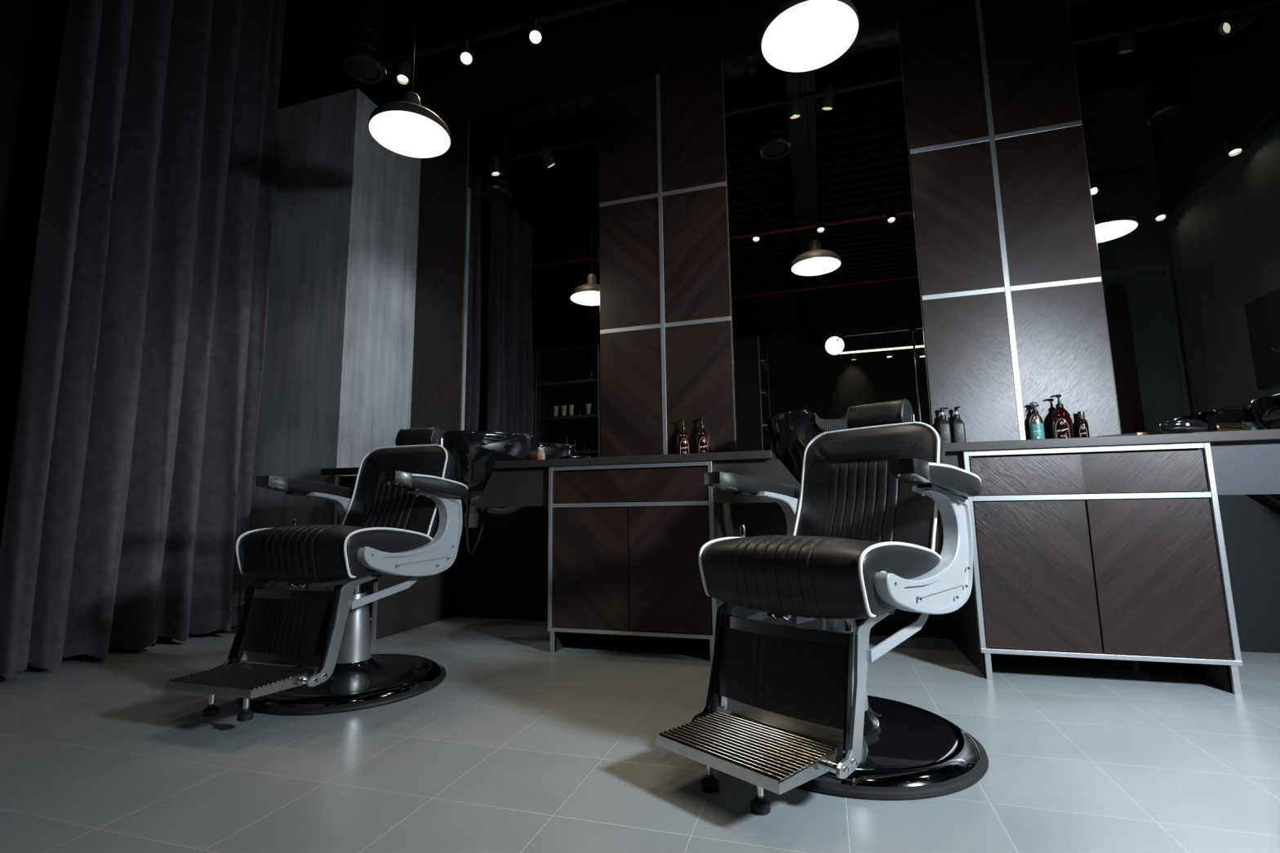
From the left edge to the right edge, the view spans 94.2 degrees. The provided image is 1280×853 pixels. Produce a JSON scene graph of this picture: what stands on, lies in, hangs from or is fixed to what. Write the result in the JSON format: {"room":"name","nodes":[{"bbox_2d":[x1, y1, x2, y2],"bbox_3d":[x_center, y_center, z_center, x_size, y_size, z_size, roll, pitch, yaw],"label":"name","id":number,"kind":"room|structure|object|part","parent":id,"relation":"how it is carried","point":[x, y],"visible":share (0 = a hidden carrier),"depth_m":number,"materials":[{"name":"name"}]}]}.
{"room":"salon","nodes":[
{"label":"salon","id":0,"kind":"room"},
{"bbox_2d":[0,0,312,549],"bbox_3d":[-3.929,-1.443,0.242,0.100,4.350,9.000,-3,-8,17],"label":"wall","id":1,"kind":"structure","parent":0,"point":[32,32],"depth_m":2.94,"materials":[{"name":"black paint"}]},
{"bbox_2d":[231,88,421,630],"bbox_3d":[-2.012,-0.415,3.875,0.810,3.256,0.651,-3,-8,17],"label":"concrete column","id":2,"kind":"structure","parent":0,"point":[336,384],"depth_m":3.62,"materials":[{"name":"grey paint"}]},
{"bbox_2d":[284,0,493,53],"bbox_3d":[-0.732,-3.689,-0.356,6.800,0.045,9.160,-3,-8,17],"label":"ceiling","id":3,"kind":"structure","parent":0,"point":[317,25],"depth_m":4.36,"materials":[{"name":"black paint"}]},
{"bbox_2d":[368,0,451,158],"bbox_3d":[-1.096,-2.279,2.932,0.367,1.837,0.367,-3,-8,17],"label":"pendant lamp","id":4,"kind":"object","parent":3,"relation":"hanging from","point":[406,127],"visible":1,"depth_m":2.85,"materials":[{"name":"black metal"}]},
{"bbox_3d":[-1.084,-1.474,2.820,0.367,0.208,0.367,-3,-8,17],"label":"lamp shade","id":5,"kind":"part","parent":4,"relation":"part of","materials":[{"name":"black metal"}]},
{"bbox_3d":[-1.084,-1.416,2.812,0.076,0.094,0.076,-3,-8,17],"label":"bulb","id":6,"kind":"part","parent":4,"relation":"part of","materials":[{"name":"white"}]},
{"bbox_3d":[-1.097,-2.369,2.944,0.005,1.615,0.005,-7,-10,39],"label":"cord","id":7,"kind":"part","parent":4,"relation":"part of","materials":[{"name":"black plastic"}]},
{"bbox_2d":[383,0,628,66],"bbox_3d":[0.760,-2.797,3.052,5.400,0.830,0.034,-3,-8,17],"label":"track","id":8,"kind":"object","parent":3,"relation":"hanging from","point":[585,6],"visible":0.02,"depth_m":3.46,"materials":[{"name":"black metal"}]},
{"bbox_2d":[395,60,410,85],"bbox_3d":[-1.469,-2.201,3.693,0.080,0.150,0.105,1,-8,-13],"label":"track spotlight","id":9,"kind":"object","parent":8,"relation":"attached to","point":[403,68],"visible":1,"depth_m":3.67,"materials":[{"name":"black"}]},
{"bbox_2d":[458,40,473,66],"bbox_3d":[-1.037,-2.215,3.549,0.080,0.153,0.140,2,-8,-19],"label":"track spotlight","id":10,"kind":"object","parent":8,"relation":"attached to","point":[466,56],"visible":1,"depth_m":3.52,"materials":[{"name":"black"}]},
{"bbox_2d":[528,17,542,45],"bbox_3d":[-0.598,-2.242,3.399,0.080,0.153,0.140,1,-8,-12],"label":"track spotlight","id":11,"kind":"object","parent":8,"relation":"attached to","point":[535,31],"visible":1,"depth_m":3.37,"materials":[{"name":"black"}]},
{"bbox_2d":[760,0,859,72],"bbox_3d":[0.639,-2.390,2.418,0.367,1.807,0.367,-3,-8,17],"label":"pendant lamp","id":12,"kind":"object","parent":3,"relation":"hanging from","point":[798,36],"visible":1,"depth_m":2.35,"materials":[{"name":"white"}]},
{"bbox_3d":[0.651,-1.542,2.300,0.076,0.094,0.076,-3,-8,17],"label":"bulb","id":13,"kind":"part","parent":12,"relation":"part of","materials":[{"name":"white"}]},
{"bbox_3d":[0.557,-3.036,2.872,5.540,0.288,0.288,-3,-8,17],"label":"duct","id":14,"kind":"object","parent":3,"relation":"hanging from","visible":0},
{"bbox_2d":[340,0,386,84],"bbox_3d":[-1.632,-2.416,3.547,0.248,0.651,0.248,-3,-8,17],"label":"air duct","id":15,"kind":"object","parent":14,"relation":"hanging from","point":[362,60],"visible":1,"depth_m":3.46,"materials":[{"name":"black metal"}]},
{"bbox_2d":[340,46,386,84],"bbox_3d":[-1.628,-2.129,3.507,0.248,0.071,0.248,-3,-8,17],"label":"diffuser","id":16,"kind":"object","parent":15,"relation":"attached to","point":[365,64],"depth_m":3.47,"materials":[{"name":"black plastic"}]},
{"bbox_3d":[-2.758,-3.049,2.839,0.080,0.030,2.200,-3,-8,17],"label":"rail","id":17,"kind":"object","parent":3,"relation":"attached to","visible":0},
{"bbox_2d":[0,0,285,678],"bbox_3d":[-2.544,-0.920,3.174,0.383,4.042,1.034,-4,-8,22],"label":"curtain","id":18,"kind":"object","parent":17,"relation":"hanging from","point":[128,504],"visible":0.99,"depth_m":3.00,"materials":[{"name":"fabric"}]},
{"bbox_2d":[0,616,1279,852],"bbox_3d":[-0.694,0.557,-1.021,6.800,0.050,9.000,-3,-8,17],"label":"floor","id":19,"kind":"structure","parent":0,"point":[522,746],"depth_m":1.55,"materials":[{"name":"tile"}]},
{"bbox_2d":[164,426,467,721],"bbox_3d":[-1.154,0.469,2.289,0.708,1.045,0.964,-3,-8,18],"label":"barber chair","id":20,"kind":"object","parent":19,"relation":"on","point":[402,516],"visible":1,"depth_m":2.12,"materials":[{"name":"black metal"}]},
{"bbox_3d":[-1.218,0.688,2.053,0.380,0.175,0.063,-3,-8,18],"label":"leg panel","id":21,"kind":"part","parent":20,"relation":"part of","materials":[{"name":"black leather"}]},
{"bbox_3d":[-1.391,0.275,2.572,0.082,0.081,0.377,-3,-8,18],"label":"armrest","id":22,"kind":"part","parent":20,"relation":"part of","materials":[{"name":"black leather"}]},
{"bbox_3d":[-1.153,0.477,2.290,0.508,0.202,0.500,-3,-8,18],"label":"seat","id":23,"kind":"part","parent":20,"relation":"part of","materials":[{"name":"black leather"}]},
{"bbox_3d":[-1.143,0.578,2.303,0.300,0.070,0.370,-3,-8,18],"label":"seat frame","id":24,"kind":"part","parent":20,"relation":"part of","materials":[{"name":"silver metal"}]},
{"bbox_3d":[-1.058,0.329,2.612,0.461,0.488,0.285,-3,-8,18],"label":"backrest","id":25,"kind":"part","parent":20,"relation":"part of","materials":[{"name":"black leather"}]},
{"bbox_3d":[-0.819,0.241,2.388,0.082,0.081,0.377,-3,-8,18],"label":"armrest","id":26,"kind":"part","parent":20,"relation":"part of","materials":[{"name":"black leather"}]},
{"bbox_3d":[-0.922,0.122,2.735,0.014,0.137,0.030,-7,-10,37],"label":"headrest post","id":27,"kind":"part","parent":20,"relation":"part of","materials":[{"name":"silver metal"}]},
{"bbox_2d":[330,475,452,640],"bbox_3d":[-1.428,0.734,3.506,0.298,0.862,0.680,-3,-8,17],"label":"vanity cabinet","id":28,"kind":"object","parent":19,"relation":"on","point":[428,601],"visible":0.32,"depth_m":3.33,"materials":[{"name":"brown laminate"}]},
{"bbox_3d":[-1.658,0.650,3.245,0.017,0.762,0.030,-3,-8,17],"label":"upright trim","id":29,"kind":"part","parent":28,"relation":"part of","materials":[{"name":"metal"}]},
{"bbox_2d":[320,466,359,475],"bbox_3d":[-1.458,0.239,3.223,0.605,0.034,0.080,-3,-8,17],"label":"countertop","id":30,"kind":"structure","parent":28,"relation":"on","point":[339,471],"depth_m":3.24,"materials":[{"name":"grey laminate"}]},
{"bbox_3d":[-1.523,0.654,3.205,0.260,0.700,0.025,-3,-8,17],"label":"drawer","id":31,"kind":"part","parent":28,"relation":"part of","materials":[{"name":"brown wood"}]},
{"bbox_3d":[-1.392,0.684,3.149,0.019,0.862,0.012,-3,-8,17],"label":"upright trim","id":32,"kind":"part","parent":28,"relation":"part of","materials":[{"name":"metal"}]},
{"bbox_3d":[-1.298,0.727,3.473,0.020,0.862,0.668,-3,-8,17],"label":"panel","id":33,"kind":"part","parent":28,"relation":"part of","materials":[{"name":"brown laminate"}]},
{"bbox_2d":[547,461,736,662],"bbox_3d":[0.043,0.646,3.032,0.797,0.864,0.682,-3,-8,17],"label":"vanity cabinet","id":34,"kind":"object","parent":19,"relation":"on","point":[624,546],"visible":0.88,"depth_m":2.72,"materials":[{"name":"brown laminate"}]},
{"bbox_3d":[-0.425,0.570,2.842,0.018,0.752,0.025,-3,-8,17],"label":"upright trim","id":35,"kind":"part","parent":34,"relation":"part of","materials":[{"name":"metal"}]},
{"bbox_3d":[-0.406,1.005,2.781,0.020,0.097,0.028,-3,-8,17],"label":"leg","id":36,"kind":"part","parent":34,"relation":"part of","materials":[{"name":"metal"}]},
{"bbox_3d":[-0.315,0.669,3.147,0.020,0.860,0.668,-3,-8,17],"label":"panel","id":37,"kind":"part","parent":34,"relation":"part of","materials":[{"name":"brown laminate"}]},
{"bbox_3d":[-0.231,0.657,2.776,0.373,0.548,0.024,-3,-8,17],"label":"door","id":38,"kind":"part","parent":34,"relation":"part of","materials":[{"name":"brown wood"}]},
{"bbox_3d":[-0.058,0.186,2.781,0.761,0.020,0.024,-3,-8,17],"label":"rail","id":39,"kind":"part","parent":34,"relation":"part of","materials":[{"name":"metal"}]},
{"bbox_3d":[-0.056,0.361,2.757,0.761,0.019,0.024,-3,-8,17],"label":"rail","id":40,"kind":"part","parent":34,"relation":"part of","materials":[{"name":"metal"}]},
{"bbox_3d":[-0.055,0.276,2.773,0.751,0.148,0.024,-3,-8,17],"label":"drawer","id":41,"kind":"part","parent":34,"relation":"part of","materials":[{"name":"brown wood"}]},
{"bbox_3d":[-0.047,0.929,2.679,0.797,0.016,0.032,-3,-8,17],"label":"rail","id":42,"kind":"part","parent":34,"relation":"part of","materials":[{"name":"metal"}]},
{"bbox_2d":[494,450,779,471],"bbox_3d":[0.024,0.200,3.096,1.350,0.034,0.695,-3,-8,17],"label":"countertop","id":43,"kind":"structure","parent":34,"relation":"on","point":[754,455],"depth_m":2.76,"materials":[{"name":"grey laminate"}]},
{"bbox_2d":[442,430,535,554],"bbox_3d":[-0.880,0.379,3.370,0.573,0.654,0.511,4,-9,-30],"label":"basin","id":44,"kind":"object","parent":43,"relation":"in","point":[475,454],"visible":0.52,"depth_m":3.23,"materials":[{"name":"black ceramic"}]},
{"bbox_3d":[-0.893,0.215,3.410,0.545,0.318,0.469,4,-9,-30],"label":"bowl","id":45,"kind":"part","parent":44,"relation":"part of","materials":[{"name":"black ceramic"}]},
{"bbox_2d":[475,466,548,506],"bbox_3d":[-0.633,0.305,2.965,0.414,0.189,0.020,-3,-8,17],"label":"apron","id":46,"kind":"object","parent":43,"relation":"attached to","point":[524,486],"visible":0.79,"depth_m":2.95,"materials":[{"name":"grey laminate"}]},
{"bbox_2d":[525,450,545,460],"bbox_3d":[-0.554,0.161,3.142,0.099,0.071,0.071,-2,-8,5],"label":"brush","id":47,"kind":"object","parent":43,"relation":"on","point":[532,455],"visible":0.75,"depth_m":3.11,"materials":[{"name":"brown wood"}]},
{"bbox_2d":[559,455,591,458],"bbox_3d":[-0.332,0.163,3.034,0.165,0.030,0.030,-3,-8,14],"label":"beard trimmer","id":48,"kind":"object","parent":43,"relation":"on","point":[570,456],"visible":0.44,"depth_m":3.02,"materials":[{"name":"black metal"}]},
{"bbox_2d":[676,418,690,453],"bbox_3d":[0.246,0.085,3.364,0.080,0.261,0.081,-3,-8,17],"label":"pump bottle","id":49,"kind":"object","parent":43,"relation":"on","point":[683,441],"visible":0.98,"depth_m":3.33,"materials":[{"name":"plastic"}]},
{"bbox_2d":[695,417,710,453],"bbox_3d":[0.349,0.077,3.333,0.080,0.265,0.081,-3,-8,17],"label":"pump bottle","id":50,"kind":"object","parent":43,"relation":"on","point":[702,438],"visible":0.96,"depth_m":3.30,"materials":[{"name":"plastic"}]},
{"bbox_2d":[712,458,800,503],"bbox_3d":[0.540,0.239,2.613,0.433,0.189,0.020,-3,-8,17],"label":"apron","id":51,"kind":"object","parent":43,"relation":"attached to","point":[769,468],"visible":0.64,"depth_m":2.62,"materials":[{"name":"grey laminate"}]},
{"bbox_3d":[0.131,0.637,2.668,0.373,0.548,0.024,-3,-8,17],"label":"door","id":52,"kind":"part","parent":34,"relation":"part of","materials":[{"name":"brown wood"}]},
{"bbox_3d":[0.314,0.965,2.565,0.020,0.097,0.028,-3,-8,17],"label":"leg","id":53,"kind":"part","parent":34,"relation":"part of","materials":[{"name":"metal"}]},
{"bbox_3d":[0.320,0.528,2.618,0.018,0.752,0.025,-3,-8,17],"label":"upright trim","id":54,"kind":"part","parent":34,"relation":"part of","materials":[{"name":"metal"}]},
{"bbox_3d":[0.405,0.629,2.930,0.020,0.860,0.668,-3,-8,17],"label":"panel","id":55,"kind":"part","parent":34,"relation":"part of","materials":[{"name":"brown laminate"}]},
{"bbox_2d":[656,398,988,815],"bbox_3d":[0.507,0.381,1.692,0.964,1.008,0.708,6,-11,-42],"label":"barber chair","id":56,"kind":"object","parent":19,"relation":"on","point":[863,539],"visible":1,"depth_m":1.52,"materials":[{"name":"black leather"}]},
{"bbox_3d":[0.425,0.214,2.055,0.377,0.081,0.082,6,-11,-42],"label":"armrest","id":57,"kind":"part","parent":56,"relation":"part of","materials":[{"name":"black leather"}]},
{"bbox_3d":[0.353,0.627,1.512,0.063,0.175,0.380,6,-11,-42],"label":"leg panel","id":58,"kind":"part","parent":56,"relation":"part of","materials":[{"name":"black leather"}]},
{"bbox_3d":[0.510,0.408,1.691,0.500,0.202,0.508,6,-11,-42],"label":"seat","id":59,"kind":"part","parent":56,"relation":"part of","materials":[{"name":"black leather"}]},
{"bbox_3d":[0.552,0.505,1.577,0.022,0.070,0.022,6,-11,-42],"label":"pump rod","id":60,"kind":"part","parent":56,"relation":"part of","materials":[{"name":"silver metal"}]},
{"bbox_3d":[0.739,0.246,1.927,0.285,0.488,0.461,6,-11,-42],"label":"backrest","id":61,"kind":"part","parent":56,"relation":"part of","materials":[{"name":"black leather"}]},
{"bbox_3d":[0.903,0.027,1.971,0.030,0.137,0.014,3,-9,-23],"label":"headrest post","id":62,"kind":"part","parent":56,"relation":"part of","materials":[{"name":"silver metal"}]},
{"bbox_3d":[0.833,0.147,1.616,0.377,0.081,0.082,6,-11,-42],"label":"armrest","id":63,"kind":"part","parent":56,"relation":"part of","materials":[{"name":"black leather"}]},
{"bbox_2d":[941,442,1243,694],"bbox_3d":[1.772,0.549,2.513,0.797,0.864,0.682,-3,-8,17],"label":"vanity cabinet","id":64,"kind":"object","parent":19,"relation":"on","point":[1108,556],"visible":0.96,"depth_m":2.20,"materials":[{"name":"brown laminate"}]},
{"bbox_3d":[1.414,0.572,2.627,0.020,0.860,0.668,-3,-8,17],"label":"panel","id":65,"kind":"part","parent":64,"relation":"part of","materials":[{"name":"brown laminate"}]},
{"bbox_3d":[1.304,0.473,2.323,0.018,0.752,0.025,-3,-8,17],"label":"upright trim","id":66,"kind":"part","parent":64,"relation":"part of","materials":[{"name":"metal"}]},
{"bbox_3d":[1.323,0.908,2.262,0.020,0.097,0.028,-3,-8,17],"label":"leg","id":67,"kind":"part","parent":64,"relation":"part of","materials":[{"name":"metal"}]},
{"bbox_3d":[1.498,0.560,2.257,0.373,0.548,0.024,-3,-8,17],"label":"door","id":68,"kind":"part","parent":64,"relation":"part of","materials":[{"name":"brown wood"}]},
{"bbox_3d":[1.671,0.089,2.262,0.761,0.020,0.024,-3,-8,17],"label":"rail","id":69,"kind":"part","parent":64,"relation":"part of","materials":[{"name":"metal"}]},
{"bbox_3d":[1.674,0.180,2.254,0.751,0.148,0.024,-3,-8,17],"label":"drawer","id":70,"kind":"part","parent":64,"relation":"part of","materials":[{"name":"brown wood"}]},
{"bbox_3d":[1.674,0.265,2.237,0.761,0.019,0.024,-3,-8,17],"label":"rail","id":71,"kind":"part","parent":64,"relation":"part of","materials":[{"name":"metal"}]},
{"bbox_3d":[1.682,0.833,2.160,0.797,0.016,0.032,-3,-8,17],"label":"rail","id":72,"kind":"part","parent":64,"relation":"part of","materials":[{"name":"metal"}]},
{"bbox_2d":[943,429,1279,457],"bbox_3d":[1.759,0.103,2.575,1.350,0.034,0.695,-3,-8,17],"label":"countertop","id":73,"kind":"structure","parent":64,"relation":"on","point":[1269,434],"depth_m":2.22,"materials":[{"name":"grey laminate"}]},
{"bbox_2d":[937,407,951,443],"bbox_3d":[1.530,0.024,2.990,0.058,0.242,0.057,-3,-8,17],"label":"pump bottle","id":74,"kind":"object","parent":73,"relation":"on","point":[944,429],"visible":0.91,"depth_m":2.97,"materials":[{"name":"plastic"}]},
{"bbox_2d":[944,452,965,498],"bbox_3d":[1.098,0.208,2.446,0.413,0.189,0.020,-3,-8,17],"label":"apron","id":75,"kind":"object","parent":73,"relation":"attached to","point":[954,459],"visible":0.14,"depth_m":2.39,"materials":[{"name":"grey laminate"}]},
{"bbox_2d":[951,406,965,442],"bbox_3d":[1.590,0.021,2.972,0.055,0.242,0.057,-3,-8,17],"label":"pump bottle","id":76,"kind":"object","parent":73,"relation":"on","point":[957,426],"visible":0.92,"depth_m":2.95,"materials":[{"name":"plastic"}]},
{"bbox_2d":[1029,401,1044,439],"bbox_3d":[1.917,0.001,2.873,0.058,0.244,0.061,-3,-8,17],"label":"spray bottle","id":77,"kind":"object","parent":73,"relation":"on","point":[1036,423],"visible":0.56,"depth_m":2.86,"materials":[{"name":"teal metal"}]},
{"bbox_2d":[1050,394,1074,438],"bbox_3d":[2.008,-0.019,2.833,0.086,0.271,0.088,-3,-8,17],"label":"pump bottle","id":78,"kind":"object","parent":73,"relation":"on","point":[1061,423],"visible":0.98,"depth_m":2.81,"materials":[{"name":"red plastic"}]},
{"bbox_2d":[1076,411,1089,437],"bbox_3d":[2.101,0.021,2.820,0.045,0.186,0.047,-3,-8,17],"label":"shampoo bottle","id":79,"kind":"object","parent":73,"relation":"on","point":[1082,428],"visible":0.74,"depth_m":2.81,"materials":[{"name":"black plastic"}]},
{"bbox_2d":[1097,431,1148,436],"bbox_3d":[1.859,0.034,2.292,0.175,0.018,0.016,-2,-8,8],"label":"razor","id":80,"kind":"object","parent":73,"relation":"on","point":[1142,433],"visible":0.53,"depth_m":2.28,"materials":[{"name":"black plastic"}]},
{"bbox_3d":[1.841,0.035,2.295,0.140,0.016,0.014,-2,-8,8],"label":"handle","id":81,"kind":"part","parent":80,"relation":"part of","materials":[{"name":"silver plastic"}]},
{"bbox_2d":[1199,428,1279,432],"bbox_3d":[2.214,0.035,2.283,0.280,0.006,0.290,-3,-8,17],"label":"mat","id":82,"kind":"object","parent":73,"relation":"on","point":[1278,428],"visible":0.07,"depth_m":2.15,"materials":[{"name":"black rubber"}]},
{"bbox_2d":[1159,418,1217,432],"bbox_3d":[2.057,-0.001,2.235,0.166,0.056,0.049,-3,-8,17],"label":"hair clipper","id":83,"kind":"object","parent":82,"relation":"on","point":[1186,424],"visible":0.97,"depth_m":2.22,"materials":[{"name":"black plastic"}]},
{"bbox_3d":[2.124,0.006,2.215,0.026,0.036,0.036,-3,-8,17],"label":"blade","id":84,"kind":"part","parent":83,"relation":"part of","materials":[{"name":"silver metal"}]},
{"bbox_2d":[1213,422,1244,431],"bbox_3d":[2.210,0.006,2.243,0.133,0.041,0.041,1,-8,-15],"label":"hair clipper","id":85,"kind":"object","parent":82,"relation":"on","point":[1220,426],"visible":0.7,"depth_m":2.23,"materials":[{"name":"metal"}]},
{"bbox_2d":[1209,440,1279,495],"bbox_3d":[2.256,0.143,2.098,0.405,0.189,0.020,-3,-8,17],"label":"apron","id":86,"kind":"object","parent":73,"relation":"attached to","point":[1250,467],"visible":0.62,"depth_m":2.12,"materials":[{"name":"grey laminate"}]},
{"bbox_2d":[1244,494,1279,515],"bbox_3d":[2.409,0.289,2.279,0.193,0.165,0.040,-3,-8,17],"label":"corrugated hose","id":87,"kind":"object","parent":73,"relation":"hanging from","point":[1268,502],"visible":0.49,"depth_m":2.27,"materials":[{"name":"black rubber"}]},
{"bbox_3d":[1.860,0.540,2.148,0.373,0.548,0.024,-3,-8,17],"label":"door","id":88,"kind":"part","parent":64,"relation":"part of","materials":[{"name":"brown wood"}]},
{"bbox_3d":[2.134,0.532,2.411,0.020,0.860,0.668,-3,-8,17],"label":"panel","id":89,"kind":"part","parent":64,"relation":"part of","materials":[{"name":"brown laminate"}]},
{"bbox_3d":[2.049,0.431,2.099,0.018,0.752,0.025,-3,-8,17],"label":"upright trim","id":90,"kind":"part","parent":64,"relation":"part of","materials":[{"name":"metal"}]},
{"bbox_3d":[2.043,0.868,2.046,0.020,0.097,0.028,-3,-8,17],"label":"leg","id":91,"kind":"part","parent":64,"relation":"part of","materials":[{"name":"metal"}]},
{"bbox_2d":[310,0,1279,653],"bbox_3d":[0.591,-1.049,3.556,6.800,4.350,0.100,-3,-8,17],"label":"wall","id":92,"kind":"structure","parent":0,"point":[505,576],"depth_m":3.78,"materials":[{"name":"black paint"}]},
{"bbox_2d":[410,118,468,431],"bbox_3d":[-1.360,-0.918,4.065,0.378,2.476,0.040,-3,-8,17],"label":"wood wall panel","id":93,"kind":"object","parent":92,"relation":"attached to","point":[437,375],"visible":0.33,"depth_m":4.05,"materials":[{"name":"brown wood"}]},
{"bbox_2d":[460,88,600,459],"bbox_3d":[-0.713,-0.955,3.866,0.978,2.475,0.016,-3,-8,17],"label":"wall mirror","id":94,"kind":"object","parent":92,"relation":"attached to","point":[531,349],"visible":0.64,"depth_m":3.86,"materials":[{"name":"black mirror"}]},
{"bbox_2d":[599,62,735,457],"bbox_3d":[0.139,-1.002,3.613,0.802,2.476,0.044,-3,-8,17],"label":"wood wall panel","id":95,"kind":"object","parent":92,"relation":"attached to","point":[666,344],"visible":0.88,"depth_m":3.59,"materials":[{"name":"brown wood"}]},
{"bbox_3d":[-0.067,-1.411,3.731,0.384,0.026,0.043,-3,-8,17],"label":"horizontal trim","id":96,"kind":"part","parent":95,"relation":"part of","materials":[{"name":"metal"}]},
{"bbox_3d":[-0.055,-0.588,3.617,0.384,0.026,0.043,-3,-8,17],"label":"horizontal trim","id":97,"kind":"part","parent":95,"relation":"part of","materials":[{"name":"metal"}]},
{"bbox_3d":[0.135,-1.002,3.614,0.025,2.476,0.044,-3,-8,17],"label":"vertical trim","id":98,"kind":"part","parent":95,"relation":"part of","materials":[{"name":"metal"}]},
{"bbox_3d":[0.328,-1.433,3.612,0.392,0.026,0.043,-3,-8,17],"label":"horizontal trim","id":99,"kind":"part","parent":95,"relation":"part of","materials":[{"name":"metal"}]},
{"bbox_3d":[0.340,-0.610,3.498,0.392,0.026,0.043,-3,-8,17],"label":"horizontal trim","id":100,"kind":"part","parent":95,"relation":"part of","materials":[{"name":"metal"}]},
{"bbox_2d":[767,409,847,483],"bbox_3d":[0.895,0.282,2.857,0.511,0.654,0.573,-1,-8,4],"label":"basin","id":101,"kind":"object","parent":92,"relation":"attached to","point":[790,433],"visible":0.34,"depth_m":2.69,"materials":[{"name":"black ceramic"}]},
{"bbox_2d":[721,19,932,461],"bbox_3d":[1.004,-1.051,3.351,1.008,2.475,0.016,-3,-8,17],"label":"wall mirror","id":102,"kind":"object","parent":92,"relation":"attached to","point":[827,313],"visible":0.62,"depth_m":3.34,"materials":[{"name":"black mirror"}]},
{"bbox_2d":[898,0,1120,442],"bbox_3d":[1.870,-1.099,3.093,0.802,2.476,0.044,-3,-8,17],"label":"wood wall panel","id":103,"kind":"object","parent":92,"relation":"attached to","point":[1014,311],"visible":0.87,"depth_m":3.07,"materials":[{"name":"brown wood"}]},
{"bbox_3d":[1.664,-1.508,3.211,0.384,0.026,0.043,-3,-8,17],"label":"horizontal trim","id":104,"kind":"part","parent":103,"relation":"part of","materials":[{"name":"metal"}]},
{"bbox_3d":[1.676,-0.685,3.097,0.384,0.026,0.043,-3,-8,17],"label":"horizontal trim","id":105,"kind":"part","parent":103,"relation":"part of","materials":[{"name":"metal"}]},
{"bbox_3d":[1.866,-1.099,3.094,0.025,2.476,0.044,-3,-8,17],"label":"vertical trim","id":106,"kind":"part","parent":103,"relation":"part of","materials":[{"name":"metal"}]},
{"bbox_3d":[2.059,-1.530,3.093,0.392,0.026,0.043,-3,-8,17],"label":"horizontal trim","id":107,"kind":"part","parent":103,"relation":"part of","materials":[{"name":"metal"}]},
{"bbox_3d":[2.071,-0.707,2.979,0.392,0.026,0.043,-3,-8,17],"label":"horizontal trim","id":108,"kind":"part","parent":103,"relation":"part of","materials":[{"name":"metal"}]},
{"bbox_2d":[1066,0,1279,434],"bbox_3d":[2.732,-1.147,2.832,1.003,2.475,0.016,-3,-8,17],"label":"wall mirror","id":109,"kind":"object","parent":92,"relation":"attached to","point":[1179,100],"visible":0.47,"depth_m":2.85,"materials":[{"name":"black mirror"}]},
{"bbox_2d":[1248,392,1279,429],"bbox_3d":[2.825,0.178,2.303,0.511,0.654,0.573,-3,-8,17],"label":"basin","id":110,"kind":"object","parent":92,"relation":"attached to","point":[1266,409],"visible":0.93,"depth_m":2.47,"materials":[{"name":"black ceramic"}]}
]}

